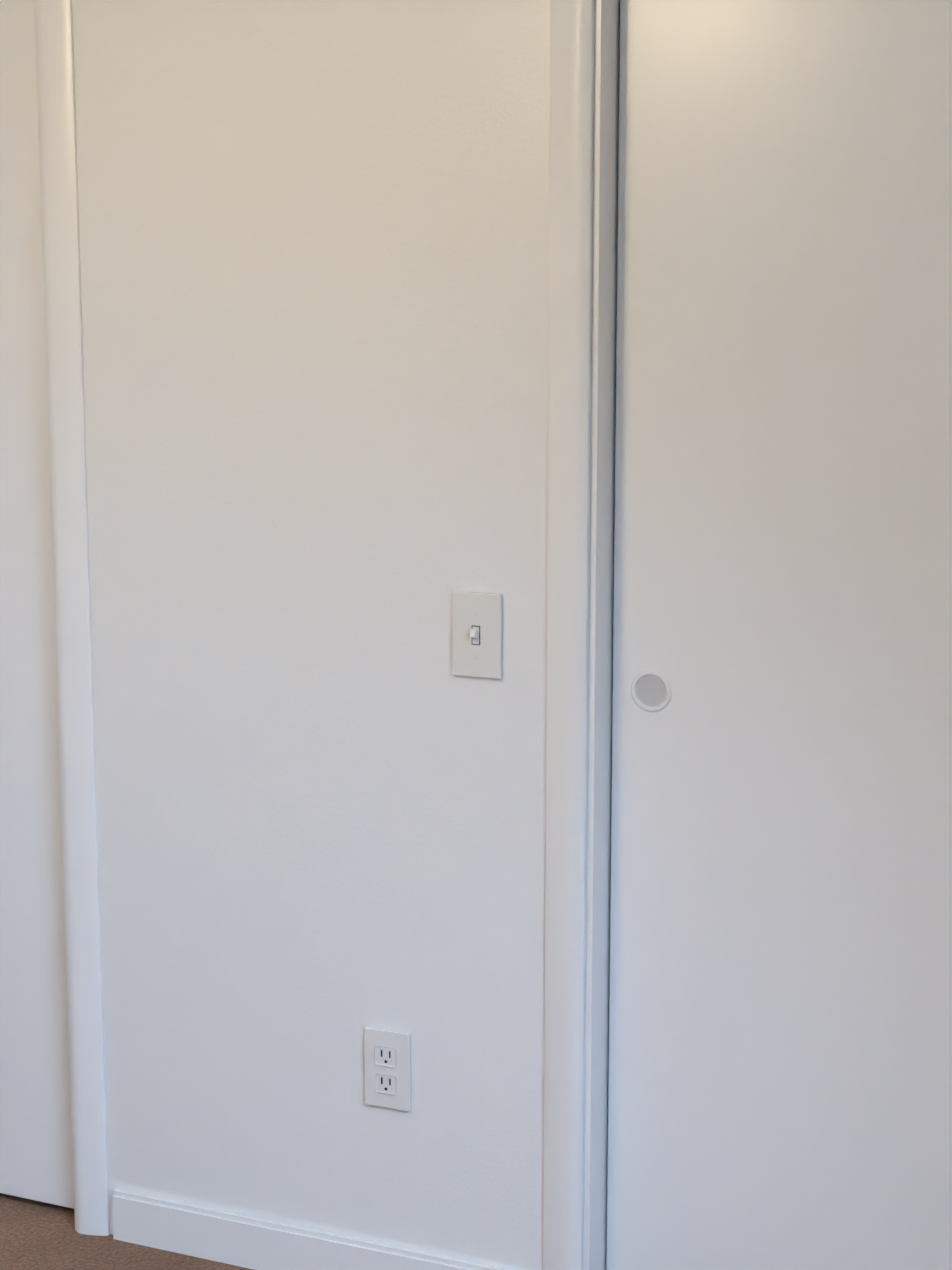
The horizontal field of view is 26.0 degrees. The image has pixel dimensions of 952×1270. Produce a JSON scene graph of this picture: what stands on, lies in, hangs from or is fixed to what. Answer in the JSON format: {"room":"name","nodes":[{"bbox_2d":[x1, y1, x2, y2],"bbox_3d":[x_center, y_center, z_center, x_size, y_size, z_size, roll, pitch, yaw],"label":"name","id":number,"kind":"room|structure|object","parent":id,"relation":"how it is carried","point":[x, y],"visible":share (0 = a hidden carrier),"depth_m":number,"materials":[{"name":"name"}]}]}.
{"room":"bedroom","nodes":[
{"label":"bedroom","id":0,"kind":"room"},
{"bbox_2d":[0,1193,253,1269],"bbox_3d":[-0.601,1.127,2.188,3.840,0.060,3.960,4,10,24],"label":"floor","id":1,"kind":"structure","parent":0,"point":[36,1235],"depth_m":3.16,"materials":[{"name":"carpet"}]},
{"bbox_2d":[72,0,549,1269],"bbox_3d":[-0.132,-0.228,2.885,3.720,2.390,0.120,4,10,24],"label":"wall","id":2,"kind":"structure","parent":0,"point":[314,254],"depth_m":2.89,"materials":[{"name":"white paint"}]},
{"bbox_2d":[0,0,109,1235],"bbox_3d":[-0.911,-0.134,3.228,0.786,2.093,0.160,4,10,24],"label":"door","id":3,"kind":"structure","parent":2,"relation":"in","point":[53,1138],"depth_m":3.11,"materials":[{"name":"white paint"}]},
{"bbox_2d":[112,1189,509,1269],"bbox_3d":[-0.239,0.916,3.048,0.699,0.078,0.011,4,10,24],"label":"baseboard","id":4,"kind":"structure","parent":2,"relation":"attached to","point":[236,1239],"depth_m":3.06,"materials":[{"name":"white paint"}]},
{"bbox_2d":[364,1027,410,1111],"bbox_3d":[-0.127,0.620,2.949,0.072,0.116,0.010,4,10,24],"label":"outlet","id":5,"kind":"object","parent":2,"relation":"attached to","point":[387,1060],"visible":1,"depth_m":2.94,"materials":[{"name":"white plastic"}]},
{"bbox_2d":[452,591,501,678],"bbox_3d":[-0.001,0.001,2.785,0.072,0.116,0.021,4,10,24],"label":"light switch","id":6,"kind":"object","parent":2,"relation":"attached to","point":[476,634],"visible":1,"depth_m":2.79,"materials":[{"name":"white plastic"}]},
{"bbox_2d":[543,0,951,1269],"bbox_3d":[0.730,-0.018,2.521,1.341,2.093,0.136,4,10,24],"label":"sliding doors","id":7,"kind":"structure","parent":2,"relation":"in","point":[749,834],"depth_m":2.69,"materials":[{"name":"white paint"}]}
]}

